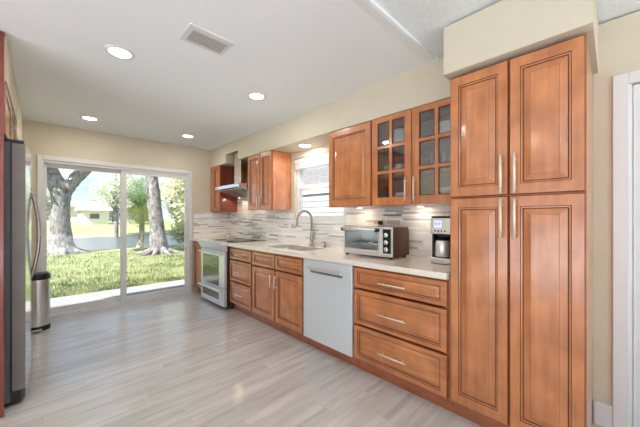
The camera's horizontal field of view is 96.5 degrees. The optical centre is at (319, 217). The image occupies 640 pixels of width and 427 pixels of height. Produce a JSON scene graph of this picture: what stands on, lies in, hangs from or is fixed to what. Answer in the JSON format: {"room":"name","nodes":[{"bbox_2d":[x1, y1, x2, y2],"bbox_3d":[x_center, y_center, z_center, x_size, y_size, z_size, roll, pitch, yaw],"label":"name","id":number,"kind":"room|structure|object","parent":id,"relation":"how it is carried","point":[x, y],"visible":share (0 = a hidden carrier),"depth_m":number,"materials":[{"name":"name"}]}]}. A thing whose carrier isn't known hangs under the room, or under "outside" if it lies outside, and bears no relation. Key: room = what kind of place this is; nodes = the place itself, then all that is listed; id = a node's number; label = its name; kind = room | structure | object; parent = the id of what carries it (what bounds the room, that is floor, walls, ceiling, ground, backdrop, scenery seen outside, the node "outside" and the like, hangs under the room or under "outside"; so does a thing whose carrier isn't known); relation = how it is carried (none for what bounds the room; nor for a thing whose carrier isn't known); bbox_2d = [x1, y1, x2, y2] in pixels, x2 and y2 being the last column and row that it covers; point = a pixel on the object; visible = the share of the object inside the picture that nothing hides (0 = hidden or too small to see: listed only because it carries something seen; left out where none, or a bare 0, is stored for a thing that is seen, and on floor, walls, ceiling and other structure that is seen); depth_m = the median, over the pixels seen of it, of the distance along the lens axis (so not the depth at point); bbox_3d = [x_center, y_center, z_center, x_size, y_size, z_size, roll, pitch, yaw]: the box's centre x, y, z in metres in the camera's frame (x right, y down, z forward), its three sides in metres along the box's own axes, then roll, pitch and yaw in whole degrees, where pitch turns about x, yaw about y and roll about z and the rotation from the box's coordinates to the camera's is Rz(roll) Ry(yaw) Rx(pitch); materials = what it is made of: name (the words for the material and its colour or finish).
{"room":"kitchen","nodes":[
{"label":"kitchen","id":0,"kind":"room"},
{"bbox_2d":[15,89,22,140],"bbox_3d":[-2.744,0.035,-1.452,2.870,2.452,9.692,0,0,-21],"label":"wall","id":1,"kind":"structure","parent":0,"point":[19,121],"depth_m":2.87,"materials":[{"name":"beige paint"}]},
{"bbox_2d":[4,82,18,139],"bbox_3d":[-2.631,-0.705,1.925,0.821,0.332,1.000,0,0,-44],"label":"upper cabinet","id":2,"kind":"object","parent":1,"relation":"attached to","point":[9,119],"visible":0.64,"depth_m":2.04,"materials":[{"name":"brown wood"}]},
{"bbox_2d":[23,119,226,292],"bbox_3d":[-2.969,0.041,4.075,3.440,2.440,0.120,0,0,-44],"label":"wall","id":3,"kind":"structure","parent":0,"point":[41,138],"depth_m":4.04,"materials":[{"name":"beige paint"}]},
{"bbox_2d":[37,154,191,317],"bbox_3d":[-2.850,0.243,4.185,1.841,2.035,0.148,0,0,-44],"label":"door","id":4,"kind":"structure","parent":3,"relation":"in","point":[43,161],"depth_m":4.12,"materials":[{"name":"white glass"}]},
{"bbox_2d":[193,213,226,237],"bbox_3d":[-1.913,0.131,5.013,0.598,0.430,0.009,0,0,-44],"label":"backsplash","id":5,"kind":"structure","parent":3,"relation":"attached to","point":[205,225],"depth_m":4.99,"materials":[{"name":"tile"}]},
{"bbox_2d":[0,0,437,149],"bbox_3d":[-1.550,-1.249,2.706,3.560,0.140,4.060,0,0,-44],"label":"ceiling","id":6,"kind":"structure","parent":0,"point":[304,56],"depth_m":2.14,"materials":[{"name":"white paint"}]},
{"bbox_2d":[4,33,16,119],"bbox_3d":[-2.664,-1.026,1.900,0.840,0.305,1.010,0,0,-44],"label":"soffit","id":7,"kind":"structure","parent":6,"relation":"attached to","point":[9,77],"depth_m":2.06,"materials":[{"name":"beige paint"}]},
{"bbox_2d":[80,115,98,120],"bbox_3d":[-2.730,-1.175,3.386,0.184,0.009,0.184,0,0,-44],"label":"recessed light","id":8,"kind":"object","parent":6,"relation":"in","point":[90,118],"visible":1,"depth_m":3.38,"materials":[{"name":"white plastic"}]},
{"bbox_2d":[104,45,134,59],"bbox_3d":[-1.428,-1.175,2.037,0.184,0.009,0.184,0,0,-44],"label":"recessed light","id":9,"kind":"object","parent":6,"relation":"in","point":[116,51],"visible":1,"depth_m":2.03,"materials":[{"name":"white plastic"}]},
{"bbox_2d":[108,48,130,57],"bbox_3d":[-1.428,-1.174,2.037,0.134,0.002,0.134,0,0,-44],"label":"diffuser","id":10,"kind":"object","parent":9,"relation":"attached to","point":[115,52],"depth_m":2.03,"materials":[{"name":"white plastic"}]},
{"bbox_2d":[181,134,194,137],"bbox_3d":[-1.908,-1.175,4.125,0.184,0.009,0.184,0,0,-44],"label":"recessed light","id":11,"kind":"object","parent":6,"relation":"in","point":[182,135],"visible":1,"depth_m":4.12,"materials":[{"name":"white plastic"}]},
{"bbox_2d":[179,23,234,55],"bbox_3d":[-0.751,-1.190,1.899,0.293,0.038,0.202,0,0,-44],"label":"ceiling vent","id":12,"kind":"object","parent":6,"relation":"in","point":[195,35],"visible":1,"depth_m":1.89,"materials":[{"name":"white metal"}]},
{"bbox_2d":[247,92,265,99],"bbox_3d":[-0.613,-1.175,2.769,0.184,0.009,0.184,0,0,-44],"label":"recessed light","id":13,"kind":"object","parent":6,"relation":"in","point":[252,95],"visible":1,"depth_m":2.75,"materials":[{"name":"white plastic"}]},
{"bbox_2d":[250,94,263,98],"bbox_3d":[-0.613,-1.174,2.769,0.134,0.002,0.134,0,0,-44],"label":"diffuser","id":14,"kind":"object","parent":13,"relation":"attached to","point":[252,96],"depth_m":2.77,"materials":[{"name":"white plastic"}]},
{"bbox_2d":[210,57,449,167],"bbox_3d":[-0.349,-1.026,3.617,0.328,0.305,4.195,0,0,-44],"label":"soffit","id":15,"kind":"structure","parent":6,"relation":"attached to","point":[425,84],"depth_m":2.78,"materials":[{"name":"beige paint"}]},
{"bbox_2d":[297,143,311,147],"bbox_3d":[-0.183,-0.870,3.453,0.184,0.009,0.184,0,0,-44],"label":"recessed light","id":16,"kind":"object","parent":15,"relation":"attached to","point":[304,145],"visible":1,"depth_m":3.44,"materials":[{"name":"white plastic"}]},
{"bbox_2d":[352,0,436,62],"bbox_3d":[-1.198,-1.245,0.162,5.712,0.148,0.075,0,0,-44],"label":"trim","id":17,"kind":"structure","parent":6,"relation":"attached to","point":[370,7],"depth_m":1.77,"materials":[{"name":"white wood"}]},
{"bbox_2d":[0,292,603,426],"bbox_3d":[-0.740,1.311,-0.072,6.040,0.100,8.930,0,0,-44],"label":"floor","id":18,"kind":"structure","parent":0,"point":[185,360],"depth_m":2.21,"materials":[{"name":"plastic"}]},
{"bbox_2d":[0,31,4,417],"bbox_3d":[-2.283,0.045,1.542,0.784,2.432,0.024,0,0,-44],"label":"panel","id":19,"kind":"object","parent":18,"relation":"on","point":[2,34],"visible":1,"depth_m":1.80,"materials":[{"name":"brown wood"}]},
{"bbox_2d":[4,138,40,405],"bbox_3d":[-2.597,0.368,1.996,0.929,1.785,0.895,0,0,-44],"label":"refrigerator","id":20,"kind":"object","parent":18,"relation":"on","point":[18,192],"visible":0.94,"depth_m":1.92,"materials":[{"name":"metal"}]},
{"bbox_2d":[4,141,9,403],"bbox_3d":[-2.651,0.363,1.944,0.780,1.735,0.887,0,0,-44],"label":"panel","id":21,"kind":"object","parent":20,"relation":"in","point":[6,143],"depth_m":1.89,"materials":[{"name":"silver metal"}]},
{"bbox_2d":[31,271,50,332],"bbox_3d":[-3.169,0.945,3.199,0.226,0.632,0.235,0,0,-44],"label":"trash can","id":22,"kind":"object","parent":18,"relation":"on","point":[40,282],"visible":0.78,"depth_m":3.16,"materials":[{"name":"metal"}]},
{"bbox_2d":[194,241,201,292],"bbox_3d":[-1.755,0.825,4.826,0.637,0.872,0.489,0,0,-44],"label":"base cabinet","id":23,"kind":"object","parent":18,"relation":"on","point":[197,254],"visible":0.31,"depth_m":4.69,"materials":[{"name":"brown wood"}]},
{"bbox_2d":[192,237,235,241],"bbox_3d":[-1.751,0.367,4.829,0.631,0.040,0.490,0,0,-44],"label":"countertop","id":24,"kind":"structure","parent":23,"relation":"on","point":[193,239],"depth_m":4.74,"materials":[{"name":"beige stone"}]},
{"bbox_2d":[197,238,265,307],"bbox_3d":[-1.348,0.793,4.333,0.728,0.935,0.774,0,0,-44],"label":"range","id":25,"kind":"object","parent":18,"relation":"on","point":[215,283],"visible":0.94,"depth_m":4.04,"materials":[{"name":"silver glass"}]},
{"bbox_2d":[226,246,233,307],"bbox_3d":[-1.308,0.793,4.372,0.618,0.875,0.770,0,0,-44],"label":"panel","id":26,"kind":"object","parent":25,"relation":"in","point":[229,304],"depth_m":3.89,"materials":[{"name":"brown wood"}]},
{"bbox_2d":[208,238,265,242],"bbox_3d":[-1.310,0.348,4.370,0.623,0.015,0.774,0,0,-44],"label":"cooktop","id":27,"kind":"object","parent":25,"relation":"in","point":[227,240],"depth_m":4.25,"materials":[{"name":"black glass"}]},
{"bbox_2d":[230,247,256,318],"bbox_3d":[-0.836,0.825,3.884,0.637,0.872,0.568,0,0,-44],"label":"base cabinet","id":28,"kind":"object","parent":18,"relation":"on","point":[240,258],"visible":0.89,"depth_m":3.67,"materials":[{"name":"brown wood"}]},
{"bbox_2d":[252,250,309,343],"bbox_3d":[-0.296,0.825,3.330,0.637,0.872,0.970,0,0,-44],"label":"base cabinet","id":29,"kind":"object","parent":18,"relation":"on","point":[277,279],"visible":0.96,"depth_m":3.09,"materials":[{"name":"brown wood"}]},
{"bbox_2d":[227,241,449,279],"bbox_3d":[-0.009,0.367,3.043,0.631,0.040,2.930,0,0,-44],"label":"countertop","id":30,"kind":"structure","parent":29,"relation":"on","point":[410,264],"depth_m":2.45,"materials":[{"name":"beige stone"}]},
{"bbox_2d":[281,248,308,250],"bbox_3d":[-0.298,0.474,3.320,0.384,0.174,0.724,0,0,-44],"label":"sink","id":31,"kind":"object","parent":30,"relation":"in","point":[281,248],"visible":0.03,"depth_m":3.58,"materials":[{"name":"metal"}]},
{"bbox_2d":[295,210,314,245],"bbox_3d":[-0.184,0.127,3.423,0.261,0.439,0.099,0,0,-26],"label":"kitchen faucet","id":32,"kind":"object","parent":30,"relation":"on","point":[312,235],"visible":0.99,"depth_m":3.46,"materials":[{"name":"silver metal"}]},
{"bbox_2d":[341,226,408,258],"bbox_3d":[0.493,0.213,2.610,0.320,0.267,0.528,0,0,-44],"label":"toaster oven","id":33,"kind":"object","parent":30,"relation":"on","point":[382,241],"visible":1,"depth_m":2.50,"materials":[{"name":"metal"}]},
{"bbox_2d":[431,216,449,264],"bbox_3d":[0.987,0.168,2.194,0.233,0.358,0.182,0,0,-44],"label":"coffee maker","id":34,"kind":"object","parent":30,"relation":"on","point":[440,225],"visible":0.66,"depth_m":2.13,"materials":[{"name":"metal"}]},
{"bbox_2d":[437,234,449,238],"bbox_3d":[0.959,0.140,2.168,0.132,0.034,0.132,0,0,-44],"label":"basket","id":35,"kind":"object","parent":34,"relation":"on","point":[439,236],"depth_m":2.13,"materials":[{"name":"black plastic"}]},
{"bbox_2d":[304,258,358,367],"bbox_3d":[0.243,0.827,2.748,0.614,0.868,0.610,0,0,-44],"label":"dishwasher","id":36,"kind":"object","parent":18,"relation":"on","point":[329,287],"visible":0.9,"depth_m":2.53,"materials":[{"name":"metal"}]},
{"bbox_2d":[354,266,453,412],"bbox_3d":[0.743,0.825,2.265,0.637,0.872,0.772,0,0,-44],"label":"base cabinet","id":37,"kind":"object","parent":18,"relation":"on","point":[402,320],"visible":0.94,"depth_m":2.02,"materials":[{"name":"brown wood"}]},
{"bbox_2d":[450,34,592,426],"bbox_3d":[1.233,0.194,1.762,0.639,2.134,0.628,0,0,-44],"label":"tall cabinet","id":38,"kind":"object","parent":18,"relation":"on","point":[521,127],"visible":1,"depth_m":1.53,"materials":[{"name":"brown wood"}]},
{"bbox_2d":[236,11,639,404],"bbox_3d":[1.458,0.035,2.086,0.120,2.452,9.150,0,0,-44],"label":"wall","id":39,"kind":"structure","parent":0,"point":[619,38],"depth_m":1.73,"materials":[{"name":"beige paint"}]},
{"bbox_2d":[210,165,236,211],"bbox_3d":[-1.680,-0.488,4.976,0.314,0.767,0.380,0,0,-44],"label":"upper cabinet","id":40,"kind":"object","parent":39,"relation":"attached to","point":[221,175],"visible":0.81,"depth_m":4.84,"materials":[{"name":"brown wood"}]},
{"bbox_2d":[215,152,247,198],"bbox_3d":[-1.245,-0.660,4.436,0.443,0.693,0.770,0,0,-44],"label":"range hood","id":41,"kind":"object","parent":39,"relation":"attached to","point":[239,189],"visible":0.59,"depth_m":4.38,"materials":[{"name":"metal"}]},
{"bbox_2d":[248,150,290,210],"bbox_3d":[-0.730,-0.488,3.975,0.351,0.767,0.600,0,0,-44],"label":"upper cabinet","id":42,"kind":"object","parent":39,"relation":"attached to","point":[269,172],"visible":1,"depth_m":3.81,"materials":[{"name":"brown wood"}]},
{"bbox_2d":[293,152,345,224],"bbox_3d":[0.007,-0.355,3.555,0.125,0.867,0.934,0,0,-44],"label":"window","id":43,"kind":"structure","parent":39,"relation":"in","point":[300,188],"depth_m":3.72,"materials":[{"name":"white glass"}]},
{"bbox_2d":[294,153,328,169],"bbox_3d":[-0.024,-0.704,3.526,0.040,0.120,0.880,0,0,-44],"label":"window blind","id":44,"kind":"object","parent":43,"relation":"attached to","point":[323,159],"visible":0.59,"depth_m":3.58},
{"bbox_2d":[227,199,449,256],"bbox_3d":[-0.230,-0.046,3.722,0.010,0.785,4.209,0,0,-44],"label":"backsplash","id":45,"kind":"structure","parent":39,"relation":"attached to","point":[272,225],"depth_m":3.34,"materials":[{"name":"tile"}]},
{"bbox_2d":[380,216,386,225],"bbox_3d":[0.629,0.046,2.828,0.009,0.116,0.072,0,0,-44],"label":"wall outlet","id":46,"kind":"object","parent":45,"relation":"attached to","point":[382,218],"visible":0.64,"depth_m":2.82,"materials":[{"name":"white plastic"}]},
{"bbox_2d":[329,121,383,207],"bbox_3d":[0.384,-0.488,2.860,0.314,0.767,0.534,0,0,-44],"label":"upper cabinet","id":47,"kind":"object","parent":39,"relation":"attached to","point":[350,149],"visible":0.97,"depth_m":2.72,"materials":[{"name":"brown wood"}]},
{"bbox_2d":[372,98,450,206],"bbox_3d":[0.834,-0.488,2.372,0.352,0.767,0.786,0,0,-44],"label":"upper cabinet","id":48,"kind":"object","parent":39,"relation":"attached to","point":[423,137],"visible":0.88,"depth_m":2.36,"materials":[{"name":"brown wood"}]},
{"bbox_2d":[382,165,388,175],"bbox_3d":[0.610,-0.414,2.562,0.080,0.092,0.098,0,0,-11],"label":"mug","id":49,"kind":"object","parent":48,"relation":"on","point":[387,166],"visible":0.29,"depth_m":2.52,"materials":[{"name":"grey ceramic"}]},
{"bbox_2d":[393,164,403,174],"bbox_3d":[0.690,-0.414,2.479,0.080,0.092,0.098,0,0,-11],"label":"mug","id":50,"kind":"object","parent":48,"relation":"on","point":[396,165],"visible":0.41,"depth_m":2.44,"materials":[{"name":"white ceramic"}]},
{"bbox_2d":[395,192,403,195],"bbox_3d":[0.694,-0.168,2.476,0.080,0.092,0.098,0,0,-11],"label":"mug","id":51,"kind":"object","parent":48,"relation":"on","point":[399,193],"visible":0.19,"depth_m":2.43,"materials":[{"name":"white ceramic"}]},
{"bbox_2d":[379,137,449,156],"bbox_3d":[0.863,-0.592,2.399,0.256,0.018,0.754,0,0,-44],"label":"shelf","id":52,"kind":"object","parent":48,"relation":"attached to","point":[427,147],"depth_m":2.41,"materials":[{"name":"brown wood"}]},
{"bbox_2d":[379,168,449,180],"bbox_3d":[0.863,-0.358,2.399,0.256,0.018,0.754,0,0,-44],"label":"shelf","id":53,"kind":"object","parent":48,"relation":"attached to","point":[444,173],"depth_m":2.42,"materials":[{"name":"brown wood"}]},
{"bbox_3d":[1.007,-0.637,2.247,0.170,0.070,0.170,0,0,-44],"label":"bowl","id":54,"kind":"object","parent":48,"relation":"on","visible":0},
{"bbox_2d":[440,124,449,130],"bbox_3d":[1.007,-0.672,2.247,0.170,0.070,0.170,0,0,-44],"label":"bowl","id":55,"kind":"object","parent":54,"relation":"on","point":[444,127],"visible":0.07,"depth_m":2.19,"materials":[{"name":"white ceramic"}]},
{"bbox_2d":[440,120,449,125],"bbox_3d":[1.007,-0.707,2.247,0.170,0.070,0.170,0,0,-44],"label":"bowl","id":56,"kind":"object","parent":55,"relation":"on","point":[446,122],"visible":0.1,"depth_m":2.19,"materials":[{"name":"white ceramic"}]},
{"bbox_3d":[0.721,-0.636,2.540,0.144,0.068,0.144,0,0,-44],"label":"bowl","id":57,"kind":"object","parent":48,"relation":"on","visible":0},
{"bbox_2d":[393,136,403,140],"bbox_3d":[0.721,-0.671,2.540,0.144,0.068,0.144,0,0,-44],"label":"bowl","id":58,"kind":"object","parent":57,"relation":"on","point":[398,137],"visible":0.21,"depth_m":2.48,"materials":[{"name":"white ceramic"}]},
{"bbox_2d":[393,132,403,137],"bbox_3d":[0.721,-0.706,2.540,0.144,0.068,0.144,0,0,-44],"label":"bowl","id":59,"kind":"object","parent":58,"relation":"on","point":[398,133],"visible":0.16,"depth_m":2.48,"materials":[{"name":"white ceramic"}]},
{"bbox_2d":[393,128,403,133],"bbox_3d":[0.721,-0.741,2.540,0.144,0.068,0.144,0,0,-44],"label":"bowl","id":60,"kind":"object","parent":59,"relation":"on","point":[398,129],"visible":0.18,"depth_m":2.48,"materials":[{"name":"white ceramic"}]},
{"bbox_2d":[593,400,611,426],"bbox_3d":[1.712,1.191,1.729,0.015,0.140,0.082,0,0,-44],"label":"baseboard","id":61,"kind":"structure","parent":39,"relation":"attached to","point":[602,412],"depth_m":1.72,"materials":[{"name":"white wood"}]},
{"bbox_2d":[612,70,639,426],"bbox_3d":[2.120,0.211,1.394,0.138,2.100,0.968,0,0,-44],"label":"door","id":62,"kind":"structure","parent":39,"relation":"in","point":[625,95],"depth_m":1.65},
{"bbox_2d":[374,0,639,58],"bbox_3d":[0.740,-1.255,-1.503,6.160,0.128,5.015,0,0,-44],"label":"ceiling","id":63,"kind":"structure","parent":0,"point":[425,20],"depth_m":1.66,"materials":[{"name":"white paint"}]},
{"bbox_2d":[443,0,597,79],"bbox_3d":[1.236,-1.032,1.762,0.650,0.293,0.673,0,0,-44],"label":"soffit","id":64,"kind":"structure","parent":63,"relation":"attached to","point":[505,30],"depth_m":1.53,"materials":[{"name":"beige paint"}]},
{"label":"outside","id":65,"kind":"structure","parent":0,"visible":0},
{"bbox_2d":[47,234,183,250],"bbox_3d":[-13.145,1.711,20.635,90.000,0.060,16.100,0,0,-44],"label":"lake","id":66,"kind":"structure","parent":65,"point":[87,243],"depth_m":19.27,"materials":[{"name":"liquid"}]},
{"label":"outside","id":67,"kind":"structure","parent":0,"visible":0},
{"bbox_2d":[47,220,183,297],"bbox_3d":[-26.133,1.281,33.950,90.000,1.200,74.900,0,0,-44],"label":"lawn","id":68,"kind":"structure","parent":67,"point":[78,230],"depth_m":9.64,"materials":[{"name":"green plant"}]},
{"bbox_2d":[47,192,50,220],"bbox_3d":[-29.290,-1.089,28.721,4.709,3.970,3.376,0,0,-44],"label":"tree","id":69,"kind":"object","parent":68,"relation":"on","point":[48,194],"visible":0.03,"depth_m":29.33,"materials":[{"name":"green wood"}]},
{"bbox_2d":[47,199,77,222],"bbox_3d":[-32.901,-1.019,35.660,6.700,3.800,5.800,0,0,-44],"label":"house","id":70,"kind":"structure","parent":68,"relation":"on","point":[74,214],"depth_m":34.81,"materials":[{"name":"beige paint"}]},
{"bbox_2d":[47,167,91,254],"bbox_3d":[-10.501,-2.250,9.768,6.633,7.556,4.989,0,0,-5],"label":"oak tree","id":71,"kind":"object","parent":68,"relation":"on","point":[60,240],"visible":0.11,"depth_m":10.84,"materials":[{"name":"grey plant"}]},
{"bbox_2d":[74,201,111,224],"bbox_3d":[-25.346,-0.419,31.854,2.800,2.700,6.000,0,0,-44],"label":"house","id":72,"kind":"structure","parent":68,"relation":"on","point":[88,214],"depth_m":30.22,"materials":[{"name":"beige paint"}]},
{"bbox_2d":[89,196,119,221],"bbox_3d":[-32.582,-1.290,43.678,4.508,4.369,3.318,0,0,-44],"label":"tree","id":73,"kind":"object","parent":68,"relation":"on","point":[111,214],"visible":0.16,"depth_m":43.56,"materials":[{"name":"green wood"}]},
{"bbox_2d":[85,174,146,236],"bbox_3d":[-17.544,-1.202,24.963,4.662,6.277,2.717,0,0,-44],"label":"tree","id":74,"kind":"object","parent":68,"relation":"on","point":[101,189],"visible":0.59,"depth_m":24.54,"materials":[{"name":"green plant"}]},
{"bbox_2d":[50,279,183,307],"bbox_3d":[-3.751,1.373,4.347,5.700,0.115,1.338,0,0,-44],"label":"patio","id":75,"kind":"structure","parent":68,"relation":"on","point":[73,299],"depth_m":4.95,"materials":[{"name":"concrete"}]},
{"bbox_2d":[118,199,148,222],"bbox_3d":[-21.893,-0.850,34.534,4.604,3.497,3.267,0,0,-44],"label":"tree","id":76,"kind":"object","parent":68,"relation":"on","point":[132,205],"visible":0.16,"depth_m":33.63,"materials":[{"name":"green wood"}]},
{"bbox_2d":[101,176,169,246],"bbox_3d":[-8.578,-0.268,13.319,2.839,3.498,2.468,0,0,-44],"label":"palm tree","id":77,"kind":"object","parent":68,"relation":"on","point":[138,201],"visible":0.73,"depth_m":13.21,"materials":[{"name":"green plant"}]},
{"bbox_2d":[127,176,183,256],"bbox_3d":[-5.629,-1.879,11.477,4.612,6.894,3.018,0,0,-22],"label":"oak tree","id":78,"kind":"object","parent":68,"relation":"on","point":[158,242],"visible":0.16,"depth_m":10.80,"materials":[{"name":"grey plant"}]},
{"bbox_2d":[159,178,183,243],"bbox_3d":[-7.147,-0.743,15.983,2.376,4.665,3.381,0,0,26],"label":"leafy tree","id":79,"kind":"object","parent":68,"relation":"on","point":[173,189],"visible":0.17,"depth_m":15.14,"materials":[{"name":"green plant"}]},
{"bbox_2d":[166,200,182,222],"bbox_3d":[-17.235,-0.710,36.296,4.508,3.318,3.318,0,0,-44],"label":"tree","id":80,"kind":"object","parent":68,"relation":"on","point":[175,218],"visible":0.05,"depth_m":35.11,"materials":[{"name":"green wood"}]},
{"bbox_3d":[1.000,-0.153,2.240,0.220,0.020,0.220,0,0,-44],"label":"plate","id":81,"kind":"object","parent":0,"visible":0},
{"bbox_3d":[1.000,-0.164,2.240,0.220,0.020,0.220,0,0,-44],"label":"plate","id":82,"kind":"object","parent":81,"relation":"on","visible":0},
{"bbox_2d":[440,187,449,192],"bbox_3d":[1.000,-0.211,2.240,0.150,0.050,0.150,0,0,-44],"label":"bowl","id":83,"kind":"object","parent":82,"relation":"on","point":[442,189],"visible":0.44,"depth_m":2.20,"materials":[{"name":"white ceramic"}]},
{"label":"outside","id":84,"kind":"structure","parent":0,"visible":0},
{"bbox_3d":[27.642,1.431,16.488,57.400,0.100,25.000,0,0,-44],"label":"yard","id":85,"kind":"structure","parent":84,"visible":0},
{"bbox_2d":[303,164,343,215],"bbox_3d":[1.139,-0.350,9.842,3.825,3.462,11.300,0,0,-44],"label":"house","id":86,"kind":"structure","parent":85,"relation":"on","point":[316,202],"depth_m":8.61,"materials":[{"name":"white"}]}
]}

